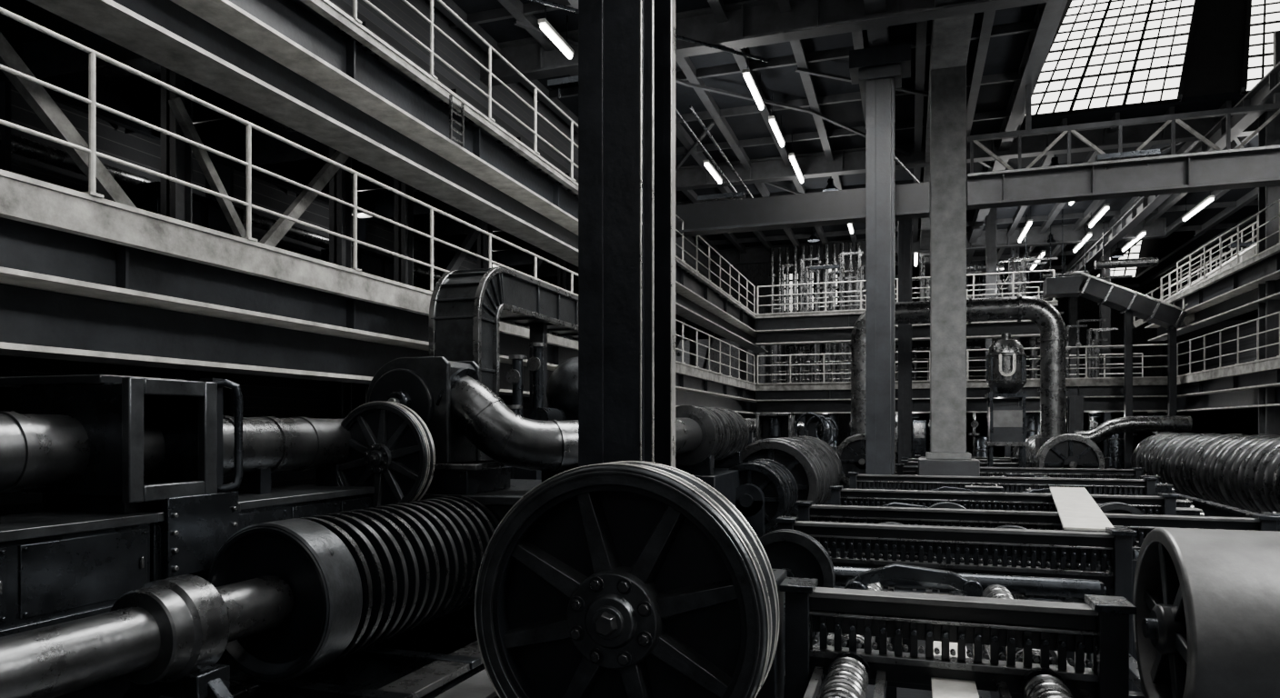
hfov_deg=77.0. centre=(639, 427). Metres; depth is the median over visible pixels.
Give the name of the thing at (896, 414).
standpipe
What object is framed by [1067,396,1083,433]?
steel column
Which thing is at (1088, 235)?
lamp
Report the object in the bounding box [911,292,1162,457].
wall
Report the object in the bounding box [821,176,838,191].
lamp
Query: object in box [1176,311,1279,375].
guardrail
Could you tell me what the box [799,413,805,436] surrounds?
post
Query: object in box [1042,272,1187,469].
conveyor
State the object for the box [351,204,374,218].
lamp
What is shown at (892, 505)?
rocker arm
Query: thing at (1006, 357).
vessel
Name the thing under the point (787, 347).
standpipe
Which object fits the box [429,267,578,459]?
duct
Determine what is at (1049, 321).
pipe
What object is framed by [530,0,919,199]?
cable conduit
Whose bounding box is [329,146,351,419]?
post
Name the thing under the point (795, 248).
standpipe
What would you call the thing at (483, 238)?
post
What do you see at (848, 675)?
coil spring
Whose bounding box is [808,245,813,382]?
standpipe
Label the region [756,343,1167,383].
guardrail
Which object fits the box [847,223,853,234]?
lamp
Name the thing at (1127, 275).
duct
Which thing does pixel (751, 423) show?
pipe
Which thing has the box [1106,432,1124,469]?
storage tank
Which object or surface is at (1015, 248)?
steel column
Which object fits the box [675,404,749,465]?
drum
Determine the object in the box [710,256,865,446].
wall partition
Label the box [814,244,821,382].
standpipe
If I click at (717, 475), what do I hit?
cradle
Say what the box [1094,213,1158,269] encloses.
duct
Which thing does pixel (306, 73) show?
walkway
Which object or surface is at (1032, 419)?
storage tank
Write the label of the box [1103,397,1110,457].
post
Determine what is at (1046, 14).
girder
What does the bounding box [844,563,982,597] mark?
rocker arm
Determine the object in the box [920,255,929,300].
standpipe
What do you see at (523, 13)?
roof
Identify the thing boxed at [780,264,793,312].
standpipe
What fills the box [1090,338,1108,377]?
standpipe
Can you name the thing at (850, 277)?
standpipe
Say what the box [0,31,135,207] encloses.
diagonal brace
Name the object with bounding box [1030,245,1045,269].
lamp
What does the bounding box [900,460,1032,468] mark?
beam
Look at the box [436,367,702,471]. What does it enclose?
pipe
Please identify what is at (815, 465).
drum
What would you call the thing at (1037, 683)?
coil spring
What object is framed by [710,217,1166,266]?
girder
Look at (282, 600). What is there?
shaft
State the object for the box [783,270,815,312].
window
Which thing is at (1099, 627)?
frame
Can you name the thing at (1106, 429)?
pipe
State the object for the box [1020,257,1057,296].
standpipe
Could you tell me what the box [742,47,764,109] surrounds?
lamp
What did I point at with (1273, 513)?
gearbox
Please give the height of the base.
0.500 m
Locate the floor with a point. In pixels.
(902, 693)
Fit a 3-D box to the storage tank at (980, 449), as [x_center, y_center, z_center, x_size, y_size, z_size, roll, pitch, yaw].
[12.444,1.755,29.194,0.610,2.889,0.610,0,0,18]
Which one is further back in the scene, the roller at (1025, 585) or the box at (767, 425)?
the box at (767, 425)
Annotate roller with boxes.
[829,548,1139,563]
[833,566,1106,599]
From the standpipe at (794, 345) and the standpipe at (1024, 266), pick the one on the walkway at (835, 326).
the standpipe at (1024, 266)
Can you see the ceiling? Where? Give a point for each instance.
(1005, 54)
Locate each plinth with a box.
[54,652,243,697]
[410,479,541,667]
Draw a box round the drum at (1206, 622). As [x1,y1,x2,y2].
[1132,527,1279,697]
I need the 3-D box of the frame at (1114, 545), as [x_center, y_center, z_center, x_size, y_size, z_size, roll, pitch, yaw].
[3.037,2.080,8.053,3.310,2.240,0.280,0,0,18]
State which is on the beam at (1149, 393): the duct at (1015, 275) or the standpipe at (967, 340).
the standpipe at (967, 340)
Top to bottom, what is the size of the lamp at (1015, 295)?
0.320 m
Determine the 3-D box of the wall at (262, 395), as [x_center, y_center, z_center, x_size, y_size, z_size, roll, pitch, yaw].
[-0.679,-6.400,28.698,0.300,19.200,70.000,0,0,18]
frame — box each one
[775,516,1136,690]
[779,577,1137,697]
[783,550,1145,697]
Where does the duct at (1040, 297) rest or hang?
hanging from the ceiling
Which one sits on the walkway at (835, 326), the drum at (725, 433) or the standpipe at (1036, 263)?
the standpipe at (1036, 263)
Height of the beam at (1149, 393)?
1.125 m
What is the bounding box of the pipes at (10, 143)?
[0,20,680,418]
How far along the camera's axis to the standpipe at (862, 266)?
30.63 m
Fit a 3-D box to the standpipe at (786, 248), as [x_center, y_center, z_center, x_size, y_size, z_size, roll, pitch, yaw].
[6.956,-5.050,38.060,0.340,6.900,0.340,0,0,18]
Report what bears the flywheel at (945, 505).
on the floor
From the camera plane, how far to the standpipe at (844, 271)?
32.28 m
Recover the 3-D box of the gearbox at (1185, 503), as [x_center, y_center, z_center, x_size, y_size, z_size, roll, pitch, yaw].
[9.060,2.202,13.597,0.489,1.996,0.341,0,0,18]
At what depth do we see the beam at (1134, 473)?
19.55 m
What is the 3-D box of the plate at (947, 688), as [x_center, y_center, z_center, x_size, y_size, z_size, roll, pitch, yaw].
[1.763,1.485,4.519,0.241,0.030,0.380,0,0,18]
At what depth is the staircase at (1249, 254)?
28.97 m
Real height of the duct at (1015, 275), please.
2.257 m
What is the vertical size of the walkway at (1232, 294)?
1.125 m
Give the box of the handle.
[200,378,242,492]
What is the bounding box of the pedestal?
[121,663,233,697]
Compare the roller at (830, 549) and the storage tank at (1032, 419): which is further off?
the storage tank at (1032, 419)
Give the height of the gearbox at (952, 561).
1.972 m
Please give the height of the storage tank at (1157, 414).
3.746 m
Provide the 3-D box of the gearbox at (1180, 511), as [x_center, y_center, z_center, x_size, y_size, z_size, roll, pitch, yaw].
[8.428,2.224,12.735,0.822,1.952,0.314,0,0,18]
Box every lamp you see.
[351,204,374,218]
[492,258,500,267]
[538,0,574,59]
[547,75,578,98]
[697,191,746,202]
[703,140,722,183]
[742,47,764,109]
[768,92,785,147]
[788,132,804,183]
[807,226,819,241]
[810,264,839,275]
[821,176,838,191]
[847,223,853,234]
[913,253,918,266]
[996,292,1029,297]
[1017,219,1032,242]
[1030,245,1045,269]
[1046,234,1056,242]
[1049,154,1059,166]
[1072,218,1092,252]
[1088,199,1109,228]
[1089,411,1099,417]
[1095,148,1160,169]
[1111,242,1124,258]
[1121,220,1146,251]
[1181,190,1214,220]
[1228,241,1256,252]
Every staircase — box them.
[1132,251,1226,328]
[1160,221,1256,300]
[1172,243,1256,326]
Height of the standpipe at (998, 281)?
1.980 m
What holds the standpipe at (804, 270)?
on the walkway at (835, 326)
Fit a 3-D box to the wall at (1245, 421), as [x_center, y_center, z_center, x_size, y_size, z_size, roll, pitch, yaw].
[23.883,-6.400,20.480,0.300,19.200,70.000,0,0,18]
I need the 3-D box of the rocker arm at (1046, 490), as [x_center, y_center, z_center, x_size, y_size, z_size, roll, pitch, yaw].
[7.318,2.135,14.213,1.100,2.130,0.200,0,0,18]
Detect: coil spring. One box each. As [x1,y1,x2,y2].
[819,650,869,697]
[841,581,884,649]
[980,584,1055,665]
[1020,667,1074,697]
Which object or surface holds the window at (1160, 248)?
attached to the ceiling
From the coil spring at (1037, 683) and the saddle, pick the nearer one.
the coil spring at (1037, 683)
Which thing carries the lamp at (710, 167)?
hanging from the ceiling
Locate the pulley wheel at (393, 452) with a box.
[337,400,435,507]
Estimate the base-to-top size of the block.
2.360 m
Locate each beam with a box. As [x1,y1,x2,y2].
[0,169,756,414]
[755,376,1167,413]
[795,500,1279,549]
[829,485,1179,586]
[848,471,1157,496]
[895,464,1144,479]
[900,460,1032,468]
[901,457,1018,462]
[914,455,1110,469]
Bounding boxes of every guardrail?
[0,7,755,383]
[352,0,755,313]
[756,270,1056,313]
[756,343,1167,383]
[771,286,1039,313]
[771,352,1143,383]
[1176,199,1279,293]
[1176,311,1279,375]
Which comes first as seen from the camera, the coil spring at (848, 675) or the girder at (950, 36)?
the coil spring at (848, 675)
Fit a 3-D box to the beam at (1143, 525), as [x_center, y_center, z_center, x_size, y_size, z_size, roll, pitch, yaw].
[4.470,2.080,9.577,5.160,2.240,0.280,0,0,18]
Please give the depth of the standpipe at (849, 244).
37.07 m
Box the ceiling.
[452,0,1258,302]
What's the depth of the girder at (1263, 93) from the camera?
22.60 m
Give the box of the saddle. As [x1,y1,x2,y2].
[541,470,568,482]
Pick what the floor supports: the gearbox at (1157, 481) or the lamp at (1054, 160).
the gearbox at (1157, 481)
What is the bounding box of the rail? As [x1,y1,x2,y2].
[803,587,1093,697]
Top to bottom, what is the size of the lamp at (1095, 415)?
0.800 m
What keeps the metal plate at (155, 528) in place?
on the machine bed
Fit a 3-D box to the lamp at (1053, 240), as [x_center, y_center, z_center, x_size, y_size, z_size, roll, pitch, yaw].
[18.382,-8.600,36.029,0.560,0.800,0.560,0,0,18]
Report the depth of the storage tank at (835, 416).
30.54 m
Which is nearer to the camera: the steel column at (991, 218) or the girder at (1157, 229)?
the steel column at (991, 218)
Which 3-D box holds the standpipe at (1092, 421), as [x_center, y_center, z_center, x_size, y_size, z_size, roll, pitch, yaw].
[16.169,0.850,28.774,0.400,4.700,0.400,0,0,18]
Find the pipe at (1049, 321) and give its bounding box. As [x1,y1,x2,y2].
[848,293,1069,449]
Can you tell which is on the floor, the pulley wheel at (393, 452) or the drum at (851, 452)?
the drum at (851, 452)
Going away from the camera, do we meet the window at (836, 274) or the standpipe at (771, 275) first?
the standpipe at (771, 275)
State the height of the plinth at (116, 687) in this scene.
2.220 m
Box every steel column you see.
[578,0,675,468]
[849,41,910,489]
[895,181,923,464]
[985,208,996,379]
[1010,247,1019,340]
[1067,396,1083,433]
[1069,297,1078,378]
[1100,249,1110,377]
[1258,110,1279,435]
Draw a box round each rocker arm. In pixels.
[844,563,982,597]
[880,502,929,508]
[916,486,973,591]
[1020,488,1050,493]
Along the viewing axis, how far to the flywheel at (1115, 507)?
10.58 m
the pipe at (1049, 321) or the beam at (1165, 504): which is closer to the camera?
the beam at (1165, 504)
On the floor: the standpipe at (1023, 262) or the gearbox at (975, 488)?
the gearbox at (975, 488)
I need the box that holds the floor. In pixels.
[815,588,1086,697]
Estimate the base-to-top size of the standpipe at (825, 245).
6.900 m
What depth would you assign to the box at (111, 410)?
4.52 m
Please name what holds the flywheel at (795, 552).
on the floor
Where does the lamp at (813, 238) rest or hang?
hanging from the ceiling
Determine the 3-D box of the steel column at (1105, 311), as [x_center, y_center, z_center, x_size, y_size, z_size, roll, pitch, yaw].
[22.552,-5.275,39.036,0.400,7.450,0.450,0,0,18]
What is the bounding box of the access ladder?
[449,94,464,147]
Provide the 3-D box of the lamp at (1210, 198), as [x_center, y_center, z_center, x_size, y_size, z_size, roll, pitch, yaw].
[21.016,-8.562,30.350,0.160,0.877,3.100,0,0,18]
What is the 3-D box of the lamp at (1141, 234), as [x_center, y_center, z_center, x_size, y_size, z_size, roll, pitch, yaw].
[21.844,-8.562,35.661,0.160,0.877,3.500,0,0,18]
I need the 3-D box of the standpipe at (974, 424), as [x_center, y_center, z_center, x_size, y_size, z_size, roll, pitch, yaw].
[12.169,0.850,29.314,0.400,4.700,0.400,0,0,18]
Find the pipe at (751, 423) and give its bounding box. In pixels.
[743,418,804,446]
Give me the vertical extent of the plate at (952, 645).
0.030 m
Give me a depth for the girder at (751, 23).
17.04 m
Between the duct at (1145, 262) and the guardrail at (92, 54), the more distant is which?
the duct at (1145, 262)
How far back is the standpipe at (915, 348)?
30.07 m
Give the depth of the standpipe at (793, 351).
32.06 m
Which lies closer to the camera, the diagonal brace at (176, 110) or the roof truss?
the diagonal brace at (176, 110)
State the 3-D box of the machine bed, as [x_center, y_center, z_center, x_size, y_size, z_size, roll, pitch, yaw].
[-1.825,2.200,4.945,1.595,1.995,6.215,0,0,18]
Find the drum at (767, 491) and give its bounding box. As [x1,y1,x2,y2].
[729,459,798,538]
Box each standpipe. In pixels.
[768,248,775,383]
[776,247,780,382]
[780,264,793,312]
[783,247,790,345]
[785,344,808,382]
[790,350,809,382]
[791,246,798,382]
[793,344,796,382]
[798,344,803,382]
[799,257,819,311]
[800,245,805,382]
[803,264,831,311]
[803,270,819,311]
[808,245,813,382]
[809,343,814,382]
[813,286,839,311]
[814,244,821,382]
[817,413,822,439]
[820,342,838,382]
[822,243,829,382]
[828,270,853,310]
[829,276,856,310]
[830,243,838,381]
[838,242,845,381]
[838,251,863,309]
[846,242,853,381]
[854,241,861,309]
[859,265,865,309]
[895,340,898,380]
[895,412,898,471]
[912,347,929,380]
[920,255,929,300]
[925,278,929,300]
[926,399,929,451]
[966,270,981,273]
[966,339,983,341]
[966,346,980,349]
[968,412,979,457]
[996,259,1020,297]
[1008,256,1036,297]
[1010,398,1019,457]
[1016,265,1031,294]
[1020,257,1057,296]
[1026,261,1047,283]
[1029,311,1063,379]
[1065,324,1087,378]
[1075,319,1105,378]
[1086,328,1118,378]
[1088,411,1098,494]
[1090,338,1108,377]
[1093,329,1109,377]
[1099,346,1124,362]
[1132,411,1137,452]
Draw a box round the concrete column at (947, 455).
[918,66,979,489]
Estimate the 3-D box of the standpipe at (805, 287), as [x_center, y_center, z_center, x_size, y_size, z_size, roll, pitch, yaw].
[6.962,-5.265,31.561,1.056,2.130,0.163,0,0,18]
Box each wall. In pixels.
[0,0,710,513]
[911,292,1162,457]
[1162,247,1258,435]
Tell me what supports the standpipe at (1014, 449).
on the floor
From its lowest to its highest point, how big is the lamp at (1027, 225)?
0.877 m
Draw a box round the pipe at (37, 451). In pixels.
[0,411,351,494]
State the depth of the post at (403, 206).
11.96 m
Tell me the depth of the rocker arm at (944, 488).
14.45 m
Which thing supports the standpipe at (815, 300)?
on the walkway at (835, 326)
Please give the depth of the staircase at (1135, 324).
32.91 m
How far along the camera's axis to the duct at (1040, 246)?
37.12 m
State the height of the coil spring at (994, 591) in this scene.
0.240 m
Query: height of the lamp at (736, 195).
0.320 m
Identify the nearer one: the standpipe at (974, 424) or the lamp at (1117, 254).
the standpipe at (974, 424)
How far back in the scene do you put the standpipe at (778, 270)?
38.10 m
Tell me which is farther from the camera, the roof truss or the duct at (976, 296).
the duct at (976, 296)
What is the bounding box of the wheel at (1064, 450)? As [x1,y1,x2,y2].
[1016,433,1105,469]
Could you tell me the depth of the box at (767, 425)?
17.16 m
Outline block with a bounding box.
[755,569,786,697]
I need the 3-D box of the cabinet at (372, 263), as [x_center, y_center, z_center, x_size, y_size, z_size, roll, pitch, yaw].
[-4.641,-2.250,13.627,0.750,1.300,1.300,0,0,18]
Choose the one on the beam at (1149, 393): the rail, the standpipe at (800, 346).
the standpipe at (800, 346)
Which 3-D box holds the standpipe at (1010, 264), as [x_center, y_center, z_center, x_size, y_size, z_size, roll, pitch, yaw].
[14.146,-5.244,29.806,0.947,2.088,0.197,0,0,18]
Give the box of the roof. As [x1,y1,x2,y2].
[428,0,1258,301]
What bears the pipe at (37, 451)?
on the base cabinet at (56, 567)
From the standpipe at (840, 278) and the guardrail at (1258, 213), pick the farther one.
the standpipe at (840, 278)
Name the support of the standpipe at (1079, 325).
on the beam at (1149, 393)
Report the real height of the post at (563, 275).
6.941 m
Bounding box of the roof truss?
[967,30,1279,173]
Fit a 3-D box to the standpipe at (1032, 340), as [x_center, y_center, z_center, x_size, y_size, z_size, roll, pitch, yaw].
[14.253,-2.811,28.244,1.085,2.422,0.199,0,0,18]
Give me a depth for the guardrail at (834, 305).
32.35 m
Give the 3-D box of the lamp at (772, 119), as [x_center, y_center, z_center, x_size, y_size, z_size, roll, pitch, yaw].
[3.820,-8.562,22.448,0.160,0.877,2.000,0,0,18]
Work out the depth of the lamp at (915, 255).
39.11 m
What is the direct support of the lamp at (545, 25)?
hanging from the ceiling
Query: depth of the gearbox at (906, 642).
10.05 m
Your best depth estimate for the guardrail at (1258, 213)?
21.71 m
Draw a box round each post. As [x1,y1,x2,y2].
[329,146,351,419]
[393,178,486,289]
[477,218,547,277]
[557,257,569,291]
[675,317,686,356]
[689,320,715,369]
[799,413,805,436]
[846,413,850,489]
[1004,445,1010,457]
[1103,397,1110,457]
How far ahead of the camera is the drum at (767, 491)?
11.08 m
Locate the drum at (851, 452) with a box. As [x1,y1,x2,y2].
[837,433,865,489]
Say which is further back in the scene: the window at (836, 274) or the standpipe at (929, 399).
the window at (836, 274)
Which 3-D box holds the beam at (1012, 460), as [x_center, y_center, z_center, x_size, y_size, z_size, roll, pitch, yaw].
[9.942,2.080,25.145,3.360,2.240,0.280,0,0,18]
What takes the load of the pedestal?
on the machine bed
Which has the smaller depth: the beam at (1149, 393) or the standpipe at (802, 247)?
the beam at (1149, 393)
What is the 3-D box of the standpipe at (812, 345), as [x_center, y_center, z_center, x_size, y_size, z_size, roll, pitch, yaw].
[6.961,-2.516,31.203,0.767,1.832,0.191,0,0,18]
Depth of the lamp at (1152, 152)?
17.46 m
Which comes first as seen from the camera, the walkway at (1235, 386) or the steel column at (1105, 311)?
the walkway at (1235, 386)
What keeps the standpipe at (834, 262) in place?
on the floor
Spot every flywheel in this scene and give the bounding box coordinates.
[474,460,779,697]
[758,529,835,588]
[929,501,966,592]
[1098,501,1144,514]
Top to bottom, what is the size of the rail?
0.220 m
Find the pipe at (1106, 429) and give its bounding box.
[1073,415,1192,443]
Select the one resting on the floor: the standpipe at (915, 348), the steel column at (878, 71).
the steel column at (878, 71)
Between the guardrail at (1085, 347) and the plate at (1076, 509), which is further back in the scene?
the guardrail at (1085, 347)
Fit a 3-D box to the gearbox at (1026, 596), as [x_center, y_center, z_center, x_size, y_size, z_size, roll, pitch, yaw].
[4.997,2.187,9.909,0.790,2.026,0.438,0,0,18]
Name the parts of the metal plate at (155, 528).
riveted panel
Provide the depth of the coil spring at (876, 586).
5.41 m
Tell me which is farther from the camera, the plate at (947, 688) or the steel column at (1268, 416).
the steel column at (1268, 416)
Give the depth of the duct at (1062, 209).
33.29 m
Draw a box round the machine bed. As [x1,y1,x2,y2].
[228,620,499,697]
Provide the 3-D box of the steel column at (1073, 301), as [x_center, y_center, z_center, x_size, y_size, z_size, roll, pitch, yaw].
[25.090,-5.275,46.623,0.400,7.450,0.450,0,0,18]
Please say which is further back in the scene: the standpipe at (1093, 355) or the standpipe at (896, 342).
the standpipe at (896, 342)
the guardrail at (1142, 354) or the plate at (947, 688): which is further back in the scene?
the guardrail at (1142, 354)
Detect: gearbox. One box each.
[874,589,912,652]
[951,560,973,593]
[964,484,1003,492]
[998,646,1003,660]
[1004,472,1035,492]
[1024,561,1074,666]
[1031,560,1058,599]
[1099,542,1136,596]
[1138,474,1161,483]
[1142,482,1174,496]
[1176,499,1194,508]
[1176,507,1204,516]
[1245,513,1279,531]
[1259,511,1279,516]
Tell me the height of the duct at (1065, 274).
2.412 m
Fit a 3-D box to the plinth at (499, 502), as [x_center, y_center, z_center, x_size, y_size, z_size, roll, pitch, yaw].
[-1.272,1.875,7.464,2.150,2.650,1.950,0,0,19]
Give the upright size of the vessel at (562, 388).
4.040 m
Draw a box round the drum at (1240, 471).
[1130,432,1279,513]
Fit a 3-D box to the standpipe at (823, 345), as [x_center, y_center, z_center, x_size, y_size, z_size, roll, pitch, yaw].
[7.671,-2.509,32.136,0.879,1.818,0.194,0,0,18]
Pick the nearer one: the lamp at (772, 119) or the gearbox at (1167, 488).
the gearbox at (1167, 488)
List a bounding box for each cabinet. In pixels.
[0,510,158,637]
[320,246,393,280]
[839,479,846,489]
[912,420,926,458]
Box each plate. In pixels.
[142,491,240,581]
[930,677,979,697]
[949,642,957,657]
[1050,487,1113,531]
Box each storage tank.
[821,413,839,448]
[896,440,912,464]
[974,435,987,457]
[1025,412,1039,439]
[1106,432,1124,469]
[1151,411,1167,435]
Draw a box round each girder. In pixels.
[480,0,1060,86]
[675,116,1258,190]
[675,181,929,237]
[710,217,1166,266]
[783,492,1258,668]
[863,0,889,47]
[916,0,976,301]
[966,0,1063,265]
[966,144,1279,209]
[1049,61,1279,300]
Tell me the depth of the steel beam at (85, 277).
6.78 m
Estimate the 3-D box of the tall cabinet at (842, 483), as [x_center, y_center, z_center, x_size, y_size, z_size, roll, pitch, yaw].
[7.924,2.183,31.433,0.500,2.034,0.450,0,0,18]
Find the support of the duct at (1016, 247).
hanging from the ceiling
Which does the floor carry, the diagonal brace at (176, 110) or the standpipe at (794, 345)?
the diagonal brace at (176, 110)
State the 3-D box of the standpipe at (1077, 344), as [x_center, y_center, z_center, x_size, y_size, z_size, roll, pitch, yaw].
[15.643,-2.671,27.971,0.945,2.143,0.146,0,0,18]
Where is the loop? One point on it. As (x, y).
(813, 427)
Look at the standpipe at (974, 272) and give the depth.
29.16 m
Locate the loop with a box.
[794,411,838,505]
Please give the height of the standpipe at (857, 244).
6.900 m
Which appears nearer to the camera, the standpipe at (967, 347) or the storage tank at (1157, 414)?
the storage tank at (1157, 414)
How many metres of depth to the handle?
4.97 m
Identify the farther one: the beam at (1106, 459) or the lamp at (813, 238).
the lamp at (813, 238)
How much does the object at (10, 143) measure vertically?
7.800 m
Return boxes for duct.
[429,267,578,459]
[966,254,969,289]
[966,262,1003,271]
[967,295,1008,299]
[997,247,1017,293]
[1016,247,1017,292]
[1025,214,1049,300]
[1028,246,1029,296]
[1033,246,1042,296]
[1042,225,1089,278]
[1061,209,1063,277]
[1084,223,1132,279]
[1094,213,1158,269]
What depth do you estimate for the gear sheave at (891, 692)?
9.30 m
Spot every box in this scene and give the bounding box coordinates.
[0,374,217,514]
[755,412,794,440]
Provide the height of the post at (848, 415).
4.700 m
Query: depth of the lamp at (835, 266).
30.78 m
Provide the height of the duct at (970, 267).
2.529 m
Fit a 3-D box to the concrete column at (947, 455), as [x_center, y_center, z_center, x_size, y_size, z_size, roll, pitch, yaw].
[7.216,-2.550,18.886,1.300,11.500,1.200,0,0,18]
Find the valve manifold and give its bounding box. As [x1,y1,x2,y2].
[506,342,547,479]
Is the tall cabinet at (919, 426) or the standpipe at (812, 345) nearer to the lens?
the standpipe at (812, 345)
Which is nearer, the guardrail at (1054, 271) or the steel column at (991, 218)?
the guardrail at (1054, 271)
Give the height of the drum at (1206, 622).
2.700 m
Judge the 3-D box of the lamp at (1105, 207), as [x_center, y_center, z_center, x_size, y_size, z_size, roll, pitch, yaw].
[17.903,-8.562,31.444,0.160,0.877,3.000,0,0,18]
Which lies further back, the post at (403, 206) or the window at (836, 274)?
the window at (836, 274)
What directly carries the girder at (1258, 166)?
attached to the concrete column at (947, 455)
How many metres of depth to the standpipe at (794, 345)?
32.13 m
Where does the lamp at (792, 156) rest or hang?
hanging from the ceiling
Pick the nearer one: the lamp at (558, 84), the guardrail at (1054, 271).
the lamp at (558, 84)
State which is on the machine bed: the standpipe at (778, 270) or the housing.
the housing
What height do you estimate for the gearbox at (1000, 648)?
2.087 m
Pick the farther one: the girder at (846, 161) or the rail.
the girder at (846, 161)
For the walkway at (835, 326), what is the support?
attached to the walkway at (306, 73)
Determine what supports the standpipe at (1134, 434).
on the floor
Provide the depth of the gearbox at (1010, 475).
19.25 m
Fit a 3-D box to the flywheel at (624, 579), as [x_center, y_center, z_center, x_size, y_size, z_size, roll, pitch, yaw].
[0.034,1.693,4.657,1.606,3.013,1.366,0,0,18]
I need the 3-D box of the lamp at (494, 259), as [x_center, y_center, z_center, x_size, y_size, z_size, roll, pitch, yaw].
[-3.316,-3.670,17.981,0.300,0.140,0.300,0,0,18]
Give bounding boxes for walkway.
[0,0,768,352]
[754,300,1057,345]
[1144,242,1279,340]
[1147,356,1279,412]
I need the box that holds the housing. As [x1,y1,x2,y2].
[366,356,512,494]
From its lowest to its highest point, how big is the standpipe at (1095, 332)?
1.917 m
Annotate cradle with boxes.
[675,451,741,506]
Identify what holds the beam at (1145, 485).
on the floor
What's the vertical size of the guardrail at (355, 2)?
1.078 m
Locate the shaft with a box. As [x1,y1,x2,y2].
[0,490,499,697]
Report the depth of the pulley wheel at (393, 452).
6.40 m
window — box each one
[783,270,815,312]
[829,265,845,305]
[1023,0,1279,119]
[1097,230,1195,279]
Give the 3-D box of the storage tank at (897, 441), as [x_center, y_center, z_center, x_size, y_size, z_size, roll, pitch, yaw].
[9.837,1.782,30.104,0.694,2.836,0.694,0,0,18]
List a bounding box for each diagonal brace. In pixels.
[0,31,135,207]
[160,65,349,380]
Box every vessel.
[528,357,578,420]
[984,332,1028,467]
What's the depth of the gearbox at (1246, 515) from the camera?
11.53 m
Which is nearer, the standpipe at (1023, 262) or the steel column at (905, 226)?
the steel column at (905, 226)
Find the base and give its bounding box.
[232,483,374,530]
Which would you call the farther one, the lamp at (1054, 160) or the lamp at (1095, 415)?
the lamp at (1095, 415)
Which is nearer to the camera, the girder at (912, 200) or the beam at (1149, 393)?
the girder at (912, 200)
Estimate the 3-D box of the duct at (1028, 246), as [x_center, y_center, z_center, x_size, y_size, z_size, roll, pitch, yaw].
[19.856,-7.588,41.782,0.148,2.824,5.055,0,0,18]
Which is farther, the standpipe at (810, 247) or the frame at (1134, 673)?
the standpipe at (810, 247)
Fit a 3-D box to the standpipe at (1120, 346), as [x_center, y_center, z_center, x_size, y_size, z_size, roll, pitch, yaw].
[16.994,-2.262,29.128,1.013,1.324,0.136,0,0,18]
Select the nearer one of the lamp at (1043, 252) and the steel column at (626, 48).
the steel column at (626, 48)
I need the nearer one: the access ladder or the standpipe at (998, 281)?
the access ladder
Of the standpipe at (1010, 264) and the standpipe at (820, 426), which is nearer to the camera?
the standpipe at (1010, 264)
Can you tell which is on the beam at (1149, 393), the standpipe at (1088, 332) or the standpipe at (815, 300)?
the standpipe at (1088, 332)

